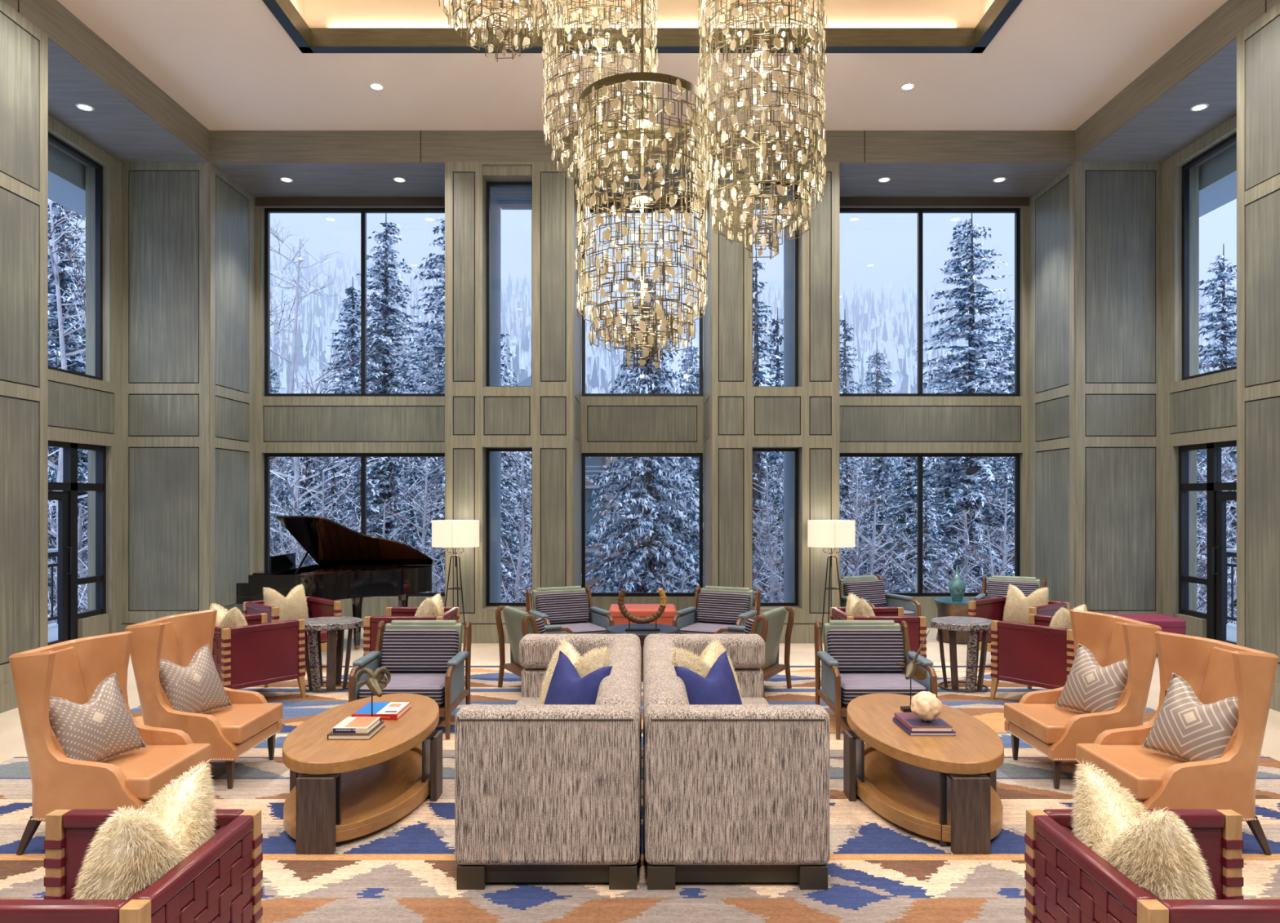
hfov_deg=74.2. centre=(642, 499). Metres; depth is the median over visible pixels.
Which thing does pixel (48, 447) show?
bare aspen
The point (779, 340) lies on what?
conifer
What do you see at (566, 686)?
velvet pillow
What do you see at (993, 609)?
armchair
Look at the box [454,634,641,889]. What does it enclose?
sofa
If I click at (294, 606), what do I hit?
fur pillow
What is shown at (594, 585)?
bare aspen
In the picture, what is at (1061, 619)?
fur pillow
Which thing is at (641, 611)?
ottoman
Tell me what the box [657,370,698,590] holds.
conifer
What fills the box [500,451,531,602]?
conifer
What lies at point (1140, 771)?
seat cushion
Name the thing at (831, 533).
tripod floor lamp
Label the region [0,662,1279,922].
area rug
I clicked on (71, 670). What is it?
wingback chair
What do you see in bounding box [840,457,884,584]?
conifer
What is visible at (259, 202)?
trim
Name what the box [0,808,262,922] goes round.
armchair
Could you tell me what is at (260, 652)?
armchair
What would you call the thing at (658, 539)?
conifer
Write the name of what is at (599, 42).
crystal chandelier
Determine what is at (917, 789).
shelf
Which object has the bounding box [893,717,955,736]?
hardcover book
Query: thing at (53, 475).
conifer
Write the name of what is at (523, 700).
seat cushion
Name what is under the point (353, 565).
grand piano
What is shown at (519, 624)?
lounge chair
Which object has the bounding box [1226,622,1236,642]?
snow
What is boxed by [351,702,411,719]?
hardcover book
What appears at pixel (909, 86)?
recessed light
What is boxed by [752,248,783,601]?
conifer
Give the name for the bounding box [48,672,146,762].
patterned pillow
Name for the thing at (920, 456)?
window
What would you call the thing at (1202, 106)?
recessed light
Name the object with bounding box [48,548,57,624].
deck railing
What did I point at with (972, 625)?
wood side table
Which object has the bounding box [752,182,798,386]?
window
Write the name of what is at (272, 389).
conifer
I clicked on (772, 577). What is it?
bare aspen
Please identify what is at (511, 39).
crystal chandelier
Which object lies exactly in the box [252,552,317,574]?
music stand
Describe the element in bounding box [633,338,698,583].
conifer
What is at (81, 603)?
bare aspen
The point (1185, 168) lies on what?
window
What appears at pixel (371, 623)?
armchair
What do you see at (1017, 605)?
fur pillow
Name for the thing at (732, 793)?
sofa
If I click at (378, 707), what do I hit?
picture
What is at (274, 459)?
bare aspen
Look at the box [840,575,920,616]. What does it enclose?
lounge chair
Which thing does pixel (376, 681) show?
head sculpture
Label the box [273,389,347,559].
conifer
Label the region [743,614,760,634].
cushion
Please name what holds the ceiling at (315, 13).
attached to the ceiling at (231, 64)
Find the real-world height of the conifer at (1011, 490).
8.484 m
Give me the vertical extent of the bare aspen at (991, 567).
6.076 m
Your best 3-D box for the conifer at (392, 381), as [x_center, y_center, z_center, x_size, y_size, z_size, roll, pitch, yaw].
[-9.693,0.754,33.097,4.923,12.288,4.895,0,0,-5]
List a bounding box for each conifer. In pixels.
[48,200,87,610]
[48,451,86,622]
[77,515,87,612]
[270,363,304,551]
[270,468,315,564]
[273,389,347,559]
[298,457,357,564]
[303,213,442,573]
[310,276,397,531]
[336,462,386,538]
[344,217,531,602]
[373,381,407,498]
[385,457,444,587]
[394,344,444,573]
[440,332,531,599]
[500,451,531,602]
[502,361,531,591]
[585,265,698,592]
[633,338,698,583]
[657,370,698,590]
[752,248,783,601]
[752,453,783,602]
[759,307,783,602]
[760,451,773,581]
[840,312,869,568]
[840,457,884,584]
[843,457,928,592]
[848,342,913,552]
[854,213,1014,592]
[869,457,946,592]
[891,480,953,592]
[914,364,965,588]
[947,315,1014,575]
[973,457,1014,592]
[1196,244,1236,577]
[1196,447,1236,622]
[1196,449,1206,607]
[1197,368,1213,533]
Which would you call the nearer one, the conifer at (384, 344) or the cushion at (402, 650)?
the cushion at (402, 650)
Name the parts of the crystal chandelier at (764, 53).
bulb arm, bulb arm, bulb arm, hub plate, bulb arm, stem, bulb arm, hub plate, bulb arm, bulb arm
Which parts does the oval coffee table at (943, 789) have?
leg, leg, leg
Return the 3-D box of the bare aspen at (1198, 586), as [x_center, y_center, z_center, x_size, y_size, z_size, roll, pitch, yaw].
[8.830,3.345,13.928,3.149,6.326,2.618,0,0,41]
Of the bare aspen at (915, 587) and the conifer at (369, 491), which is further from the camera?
the conifer at (369, 491)
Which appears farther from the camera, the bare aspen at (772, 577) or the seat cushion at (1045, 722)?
the bare aspen at (772, 577)
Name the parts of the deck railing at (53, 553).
handrail, rail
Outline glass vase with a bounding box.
[948,565,965,601]
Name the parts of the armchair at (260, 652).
rail, post, arm rail, arm panel, post, arm rail, rail, arm panel, post, leg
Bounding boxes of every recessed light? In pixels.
[75,103,94,111]
[279,177,293,182]
[368,82,384,90]
[392,177,406,182]
[877,177,890,182]
[899,82,915,90]
[992,177,1006,182]
[1190,103,1208,111]
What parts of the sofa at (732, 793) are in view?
backrest, arm, arm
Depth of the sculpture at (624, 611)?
8.47 m
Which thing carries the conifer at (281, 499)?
on the mountain
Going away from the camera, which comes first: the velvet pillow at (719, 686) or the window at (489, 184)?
the velvet pillow at (719, 686)
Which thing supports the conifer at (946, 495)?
on the mountain
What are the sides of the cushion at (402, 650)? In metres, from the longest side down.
0.600 x 0.335 x 0.130 m
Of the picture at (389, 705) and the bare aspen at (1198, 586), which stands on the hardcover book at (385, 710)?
the picture at (389, 705)
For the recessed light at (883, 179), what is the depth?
11.15 m
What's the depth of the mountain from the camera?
124.85 m
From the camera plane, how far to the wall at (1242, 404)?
7.60 m
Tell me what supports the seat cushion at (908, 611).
on the lounge chair at (872, 590)
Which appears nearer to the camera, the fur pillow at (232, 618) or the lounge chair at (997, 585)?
the fur pillow at (232, 618)
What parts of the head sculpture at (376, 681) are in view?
rod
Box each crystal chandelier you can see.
[438,0,567,62]
[540,0,658,193]
[574,0,710,370]
[696,0,827,259]
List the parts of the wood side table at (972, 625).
leg, leg, leg, leg, leg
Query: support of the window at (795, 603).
in the wall at (199, 424)
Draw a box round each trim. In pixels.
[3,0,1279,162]
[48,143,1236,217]
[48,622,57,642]
[254,197,1029,206]
[262,0,1022,53]
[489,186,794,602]
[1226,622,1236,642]
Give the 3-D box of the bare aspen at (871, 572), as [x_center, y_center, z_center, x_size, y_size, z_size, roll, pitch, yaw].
[4.671,3.154,17.212,3.132,6.708,2.849,0,0,41]
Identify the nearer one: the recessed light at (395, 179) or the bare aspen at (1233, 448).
the recessed light at (395, 179)
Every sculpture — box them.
[355,666,391,721]
[617,588,666,631]
[896,627,929,711]
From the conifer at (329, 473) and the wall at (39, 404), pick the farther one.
the conifer at (329, 473)
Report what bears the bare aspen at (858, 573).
on the mountain
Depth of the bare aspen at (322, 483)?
15.64 m
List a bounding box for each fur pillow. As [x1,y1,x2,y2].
[70,759,217,900]
[208,603,247,628]
[262,583,308,622]
[413,592,444,617]
[538,639,610,704]
[669,637,742,702]
[845,592,874,617]
[1002,584,1049,623]
[1048,604,1087,629]
[1070,760,1217,900]
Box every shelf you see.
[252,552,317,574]
[283,750,430,842]
[856,750,1003,843]
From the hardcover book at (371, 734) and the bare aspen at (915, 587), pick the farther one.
the bare aspen at (915, 587)
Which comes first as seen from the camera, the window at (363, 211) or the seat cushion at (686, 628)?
the seat cushion at (686, 628)
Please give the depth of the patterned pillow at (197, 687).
5.41 m
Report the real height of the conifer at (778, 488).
8.258 m
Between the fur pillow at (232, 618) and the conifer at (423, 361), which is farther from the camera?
the conifer at (423, 361)
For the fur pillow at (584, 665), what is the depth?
4.96 m
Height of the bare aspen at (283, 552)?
6.491 m
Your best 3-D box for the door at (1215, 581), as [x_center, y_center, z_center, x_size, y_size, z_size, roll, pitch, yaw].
[6.587,0.575,9.465,0.157,2.450,1.830,0,0,0]
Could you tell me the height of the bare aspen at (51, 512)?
6.443 m
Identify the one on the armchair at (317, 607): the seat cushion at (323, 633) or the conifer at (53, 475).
the seat cushion at (323, 633)
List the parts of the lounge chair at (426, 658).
leg, panel, leg, rail, panel, leg, rail, leg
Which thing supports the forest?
on the mountain
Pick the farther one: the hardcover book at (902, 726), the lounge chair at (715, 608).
the lounge chair at (715, 608)
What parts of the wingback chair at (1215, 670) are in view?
seat rail, nailhead trim, leg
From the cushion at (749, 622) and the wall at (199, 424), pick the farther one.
the wall at (199, 424)
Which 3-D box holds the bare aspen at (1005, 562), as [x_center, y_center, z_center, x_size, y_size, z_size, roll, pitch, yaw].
[7.022,3.077,16.034,3.102,6.870,2.797,0,0,4]
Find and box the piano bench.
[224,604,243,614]
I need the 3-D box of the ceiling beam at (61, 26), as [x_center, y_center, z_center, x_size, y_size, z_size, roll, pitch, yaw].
[0.000,-4.420,3.700,11.400,0.400,14.400,0,0,0]
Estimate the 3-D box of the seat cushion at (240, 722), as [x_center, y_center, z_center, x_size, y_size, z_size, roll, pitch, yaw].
[-2.763,1.454,5.520,0.585,0.111,0.620,0,0,0]
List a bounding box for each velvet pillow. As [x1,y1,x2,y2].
[543,651,612,704]
[673,650,742,704]
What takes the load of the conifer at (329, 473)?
on the mountain
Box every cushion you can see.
[101,743,210,799]
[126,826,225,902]
[200,702,282,743]
[306,631,327,644]
[359,671,446,706]
[381,629,458,671]
[515,697,541,704]
[533,615,546,634]
[535,591,589,623]
[551,622,607,634]
[679,622,735,634]
[696,591,751,623]
[740,697,768,704]
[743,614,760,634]
[826,629,904,671]
[839,671,926,706]
[843,580,886,607]
[880,606,915,616]
[979,630,991,642]
[986,580,1038,598]
[1004,702,1085,743]
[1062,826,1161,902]
[1075,743,1186,799]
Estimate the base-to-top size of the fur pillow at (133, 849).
0.546 m
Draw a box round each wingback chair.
[8,631,210,855]
[124,608,282,789]
[1004,608,1162,789]
[1075,631,1279,855]
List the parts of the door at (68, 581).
handle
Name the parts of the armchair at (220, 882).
post, arm rail, post, arm panel, arm rail, rail, panel, post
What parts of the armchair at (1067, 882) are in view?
post, panel, rail, arm rail, arm panel, post, arm rail, post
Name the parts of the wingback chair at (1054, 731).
leg, seat rail, nailhead trim, leg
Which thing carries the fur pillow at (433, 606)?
on the armchair at (371, 623)
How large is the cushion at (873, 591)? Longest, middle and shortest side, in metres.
0.600 x 0.335 x 0.130 m
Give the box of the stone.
[910,691,942,721]
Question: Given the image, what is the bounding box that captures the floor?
[0,628,1279,763]
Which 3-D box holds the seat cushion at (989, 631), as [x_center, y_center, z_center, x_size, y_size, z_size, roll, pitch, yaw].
[3.960,1.435,8.935,0.670,0.120,0.602,0,0,-37]
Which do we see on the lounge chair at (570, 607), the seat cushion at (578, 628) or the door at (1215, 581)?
the seat cushion at (578, 628)
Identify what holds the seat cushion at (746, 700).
on the sofa at (732, 793)
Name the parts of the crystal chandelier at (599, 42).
bulb arm, stem, hub plate, bulb arm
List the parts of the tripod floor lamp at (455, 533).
leg, stem, lamp shade, leg, leg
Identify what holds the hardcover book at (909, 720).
on the hardcover book at (902, 726)
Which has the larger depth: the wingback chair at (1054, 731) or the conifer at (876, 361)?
the conifer at (876, 361)
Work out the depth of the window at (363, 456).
11.92 m
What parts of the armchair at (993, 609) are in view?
post, seat frame, arm rail, arm panel, post, arm rail, arm panel, rail, post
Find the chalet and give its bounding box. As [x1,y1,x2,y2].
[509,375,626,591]
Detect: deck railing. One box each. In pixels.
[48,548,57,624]
[1226,548,1236,624]
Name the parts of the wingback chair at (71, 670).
leg, nailhead trim, seat rail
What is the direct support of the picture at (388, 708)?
on the hardcover book at (385, 710)
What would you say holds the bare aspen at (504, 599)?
on the mountain
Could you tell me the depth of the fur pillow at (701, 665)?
4.94 m
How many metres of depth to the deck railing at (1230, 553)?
12.05 m
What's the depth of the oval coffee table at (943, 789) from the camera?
4.70 m
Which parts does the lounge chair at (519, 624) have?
leg, leg, leg, panel, leg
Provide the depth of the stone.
4.88 m
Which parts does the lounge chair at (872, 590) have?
panel, leg, panel, leg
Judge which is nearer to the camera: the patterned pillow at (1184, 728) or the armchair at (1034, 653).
the patterned pillow at (1184, 728)
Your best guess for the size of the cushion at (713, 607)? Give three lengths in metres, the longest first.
0.600 x 0.335 x 0.130 m
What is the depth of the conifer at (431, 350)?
23.62 m
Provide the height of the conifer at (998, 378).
12.941 m
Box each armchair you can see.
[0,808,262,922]
[212,613,306,697]
[242,596,341,653]
[363,607,459,656]
[830,607,926,657]
[968,596,1069,652]
[990,613,1074,699]
[1024,808,1279,922]
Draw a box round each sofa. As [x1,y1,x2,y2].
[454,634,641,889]
[643,634,829,889]
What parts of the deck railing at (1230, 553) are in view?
post, handrail, rail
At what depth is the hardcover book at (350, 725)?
4.80 m
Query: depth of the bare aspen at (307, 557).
15.74 m
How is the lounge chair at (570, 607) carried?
on the area rug
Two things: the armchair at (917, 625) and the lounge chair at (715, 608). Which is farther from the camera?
the lounge chair at (715, 608)
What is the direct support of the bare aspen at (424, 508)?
on the mountain
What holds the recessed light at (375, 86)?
in the ceiling at (231, 64)
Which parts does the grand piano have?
iron plate, lid, leg, leg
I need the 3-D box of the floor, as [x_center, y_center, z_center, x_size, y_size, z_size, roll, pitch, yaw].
[0.000,1.900,4.200,13.600,0.200,15.800,0,0,0]
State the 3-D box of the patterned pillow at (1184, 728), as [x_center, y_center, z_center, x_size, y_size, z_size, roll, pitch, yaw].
[2.924,1.192,4.485,0.200,0.471,0.475,0,0,-24]
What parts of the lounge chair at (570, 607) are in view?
leg, leg, leg, panel, leg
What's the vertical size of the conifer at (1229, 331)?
14.727 m
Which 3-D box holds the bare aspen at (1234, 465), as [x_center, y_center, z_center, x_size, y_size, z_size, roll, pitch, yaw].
[12.342,2.348,17.046,3.763,8.334,3.392,0,0,1]
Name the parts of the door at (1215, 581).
handle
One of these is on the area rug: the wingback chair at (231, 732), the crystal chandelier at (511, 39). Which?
the wingback chair at (231, 732)
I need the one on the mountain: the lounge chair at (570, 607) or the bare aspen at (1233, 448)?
the bare aspen at (1233, 448)
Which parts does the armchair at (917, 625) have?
post, rail, post, arm rail, arm panel, arm rail, post, arm panel, post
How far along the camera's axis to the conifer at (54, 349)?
18.88 m
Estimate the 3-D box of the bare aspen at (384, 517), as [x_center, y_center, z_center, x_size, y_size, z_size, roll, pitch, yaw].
[-5.269,3.208,17.136,3.082,6.600,2.803,0,0,14]
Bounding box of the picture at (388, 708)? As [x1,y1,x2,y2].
[376,702,409,714]
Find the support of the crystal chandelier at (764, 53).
hanging from the ceiling at (315, 13)
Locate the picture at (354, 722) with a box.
[344,717,377,727]
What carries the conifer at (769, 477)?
on the mountain
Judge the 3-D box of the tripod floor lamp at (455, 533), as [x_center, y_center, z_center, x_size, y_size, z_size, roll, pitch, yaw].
[-2.260,1.020,10.263,0.570,1.559,0.414,0,0,0]
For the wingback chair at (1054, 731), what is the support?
on the area rug
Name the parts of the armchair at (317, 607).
post, arm panel, arm rail, post, rail, seat frame, arm panel, arm rail, post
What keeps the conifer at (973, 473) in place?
on the mountain
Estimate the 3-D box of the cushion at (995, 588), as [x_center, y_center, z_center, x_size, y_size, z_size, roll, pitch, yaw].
[4.779,1.232,10.928,0.600,0.335,0.130,0,-14,30]
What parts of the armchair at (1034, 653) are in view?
post, leg, rail, post, arm panel, arm rail, arm panel, arm rail, post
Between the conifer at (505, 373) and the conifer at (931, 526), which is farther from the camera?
the conifer at (505, 373)
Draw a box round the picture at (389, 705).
[388,704,401,706]
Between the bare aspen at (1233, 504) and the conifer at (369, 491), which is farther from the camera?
the conifer at (369, 491)
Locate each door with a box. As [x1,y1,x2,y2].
[48,440,106,645]
[1178,440,1236,644]
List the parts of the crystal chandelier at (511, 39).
bulb arm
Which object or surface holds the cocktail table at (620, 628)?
on the area rug
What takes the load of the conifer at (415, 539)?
on the mountain
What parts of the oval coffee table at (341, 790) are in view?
leg, leg, leg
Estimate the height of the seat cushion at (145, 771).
0.111 m
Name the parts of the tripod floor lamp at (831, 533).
leg, leg, lamp shade, leg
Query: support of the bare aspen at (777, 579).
on the mountain
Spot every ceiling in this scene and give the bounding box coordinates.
[48,37,1236,197]
[57,0,1227,130]
[289,0,994,27]
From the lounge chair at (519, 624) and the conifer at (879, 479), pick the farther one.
the conifer at (879, 479)
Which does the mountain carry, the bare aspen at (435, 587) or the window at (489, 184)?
the bare aspen at (435, 587)
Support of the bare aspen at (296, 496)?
on the mountain
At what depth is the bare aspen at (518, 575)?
16.94 m
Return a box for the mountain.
[48,280,1231,573]
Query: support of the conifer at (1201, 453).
on the mountain
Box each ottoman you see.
[608,604,676,626]
[1112,614,1186,635]
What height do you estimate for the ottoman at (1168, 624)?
0.440 m
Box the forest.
[48,226,1236,551]
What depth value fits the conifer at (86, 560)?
17.30 m
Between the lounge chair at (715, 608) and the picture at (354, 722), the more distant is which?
the lounge chair at (715, 608)
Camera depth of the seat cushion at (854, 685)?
6.43 m
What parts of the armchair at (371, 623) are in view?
post, arm panel, post, arm rail, arm panel, arm rail, post, rail, post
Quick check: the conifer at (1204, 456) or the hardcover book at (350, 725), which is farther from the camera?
the conifer at (1204, 456)
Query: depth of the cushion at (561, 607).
9.55 m
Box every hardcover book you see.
[327,721,384,739]
[332,716,380,733]
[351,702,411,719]
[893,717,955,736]
[894,712,952,732]
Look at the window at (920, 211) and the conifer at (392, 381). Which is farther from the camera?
the conifer at (392, 381)
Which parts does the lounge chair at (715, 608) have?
leg, panel, leg, leg, panel, leg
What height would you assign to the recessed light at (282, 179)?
0.010 m
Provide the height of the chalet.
11.200 m
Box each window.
[48,133,102,380]
[264,208,444,396]
[264,453,444,596]
[486,182,532,386]
[486,448,532,606]
[581,208,702,396]
[581,453,702,596]
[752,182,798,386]
[752,448,798,606]
[840,208,1020,396]
[840,453,1020,596]
[1182,132,1236,380]
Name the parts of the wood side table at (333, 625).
leg, leg, leg, leg, leg, leg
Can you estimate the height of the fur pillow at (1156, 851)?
0.546 m
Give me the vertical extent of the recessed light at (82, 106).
0.010 m
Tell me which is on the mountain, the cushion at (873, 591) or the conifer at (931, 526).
the conifer at (931, 526)
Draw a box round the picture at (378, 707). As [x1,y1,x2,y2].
[353,702,390,714]
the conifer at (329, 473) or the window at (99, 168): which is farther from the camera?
the conifer at (329, 473)
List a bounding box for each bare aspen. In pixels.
[48,201,87,623]
[48,447,84,603]
[48,500,87,622]
[48,505,87,624]
[77,583,87,613]
[270,217,432,564]
[270,457,314,541]
[270,501,302,559]
[272,465,371,564]
[300,513,355,562]
[358,496,429,554]
[374,457,444,592]
[418,535,444,592]
[438,543,524,602]
[500,451,589,602]
[591,585,604,592]
[656,563,698,592]
[752,455,783,602]
[752,524,783,602]
[840,460,902,592]
[840,514,880,578]
[848,491,932,592]
[877,497,939,592]
[912,502,1014,592]
[945,481,1014,592]
[945,527,1014,592]
[1196,360,1236,624]
[1196,446,1236,612]
[1196,490,1236,624]
[1196,522,1236,617]
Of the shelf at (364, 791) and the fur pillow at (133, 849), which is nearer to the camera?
the fur pillow at (133, 849)
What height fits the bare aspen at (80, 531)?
6.623 m
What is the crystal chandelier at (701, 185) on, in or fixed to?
hanging from the ceiling at (315, 13)
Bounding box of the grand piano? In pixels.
[235,515,433,649]
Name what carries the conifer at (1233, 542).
on the mountain
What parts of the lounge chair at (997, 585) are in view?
leg, leg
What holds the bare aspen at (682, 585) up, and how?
on the mountain
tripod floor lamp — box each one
[431,519,479,625]
[807,519,855,635]
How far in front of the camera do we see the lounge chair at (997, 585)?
10.95 m
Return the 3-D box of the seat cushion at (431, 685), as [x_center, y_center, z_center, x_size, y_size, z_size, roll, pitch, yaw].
[-1.810,1.480,6.622,0.630,0.150,0.595,0,0,0]
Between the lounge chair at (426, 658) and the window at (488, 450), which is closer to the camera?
the lounge chair at (426, 658)
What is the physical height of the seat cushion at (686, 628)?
0.150 m
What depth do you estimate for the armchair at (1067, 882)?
2.70 m
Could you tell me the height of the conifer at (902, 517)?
9.397 m
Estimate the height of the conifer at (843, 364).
14.139 m
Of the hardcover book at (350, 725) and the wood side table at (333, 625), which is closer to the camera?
the hardcover book at (350, 725)
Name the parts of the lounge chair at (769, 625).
leg, panel, leg, leg, leg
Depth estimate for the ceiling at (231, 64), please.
9.19 m
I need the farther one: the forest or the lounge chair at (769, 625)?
the forest
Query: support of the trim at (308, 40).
attached to the ceiling at (231, 64)
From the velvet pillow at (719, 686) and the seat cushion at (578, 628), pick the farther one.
the seat cushion at (578, 628)
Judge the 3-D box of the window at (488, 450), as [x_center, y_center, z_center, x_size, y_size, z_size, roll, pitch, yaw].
[-1.688,0.357,10.880,0.623,2.025,0.060,0,0,0]
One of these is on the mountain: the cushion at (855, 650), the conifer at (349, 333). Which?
the conifer at (349, 333)
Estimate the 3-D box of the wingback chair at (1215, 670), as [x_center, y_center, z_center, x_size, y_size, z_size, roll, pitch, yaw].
[2.870,1.275,4.550,0.770,1.033,0.699,0,0,0]
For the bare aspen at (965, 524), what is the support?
on the mountain
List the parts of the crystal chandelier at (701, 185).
bulb arm, hub plate, bulb arm, stem, hub plate, bulb arm, hub plate, bulb arm, bulb arm, bulb arm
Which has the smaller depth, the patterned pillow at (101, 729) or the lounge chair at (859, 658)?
the patterned pillow at (101, 729)
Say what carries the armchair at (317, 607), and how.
on the area rug
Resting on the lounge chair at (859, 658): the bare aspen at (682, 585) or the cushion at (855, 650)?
the cushion at (855, 650)
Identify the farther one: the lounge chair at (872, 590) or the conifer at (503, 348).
the conifer at (503, 348)
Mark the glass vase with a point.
(957, 587)
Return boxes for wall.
[0,0,121,713]
[121,161,1162,643]
[1162,1,1279,711]
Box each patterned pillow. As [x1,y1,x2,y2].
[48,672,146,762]
[159,643,232,713]
[1055,643,1128,713]
[1141,672,1238,762]
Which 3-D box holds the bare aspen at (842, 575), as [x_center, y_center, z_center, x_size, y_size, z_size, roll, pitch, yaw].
[3.645,3.329,15.868,3.165,6.357,2.631,0,0,26]
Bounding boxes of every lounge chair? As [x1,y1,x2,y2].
[348,620,471,739]
[495,605,573,688]
[525,586,613,634]
[672,586,760,634]
[715,606,794,697]
[813,620,937,739]
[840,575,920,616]
[973,575,1046,599]
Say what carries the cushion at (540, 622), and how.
on the lounge chair at (519, 624)
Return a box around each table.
[282,693,442,854]
[302,617,363,693]
[605,623,678,679]
[843,693,1004,854]
[930,616,991,693]
[933,597,974,644]
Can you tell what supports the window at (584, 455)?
in the wall at (199, 424)
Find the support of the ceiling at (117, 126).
attached to the wall at (199, 424)
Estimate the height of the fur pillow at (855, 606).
0.492 m
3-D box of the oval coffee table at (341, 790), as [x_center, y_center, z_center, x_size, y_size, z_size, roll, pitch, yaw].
[-1.650,1.564,5.080,0.870,0.448,1.640,0,0,0]
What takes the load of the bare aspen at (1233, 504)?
on the mountain
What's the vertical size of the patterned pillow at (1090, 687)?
0.457 m
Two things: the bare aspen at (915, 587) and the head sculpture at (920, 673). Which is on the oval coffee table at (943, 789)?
the head sculpture at (920, 673)
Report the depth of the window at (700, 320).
11.92 m
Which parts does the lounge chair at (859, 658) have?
leg, rail, leg, panel, rail, leg, panel, leg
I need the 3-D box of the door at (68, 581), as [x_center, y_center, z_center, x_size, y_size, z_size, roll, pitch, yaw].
[-6.587,0.575,9.465,0.157,2.450,1.830,0,0,0]
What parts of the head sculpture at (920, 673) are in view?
rod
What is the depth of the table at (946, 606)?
10.56 m
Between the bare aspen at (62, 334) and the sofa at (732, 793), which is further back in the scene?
the bare aspen at (62, 334)

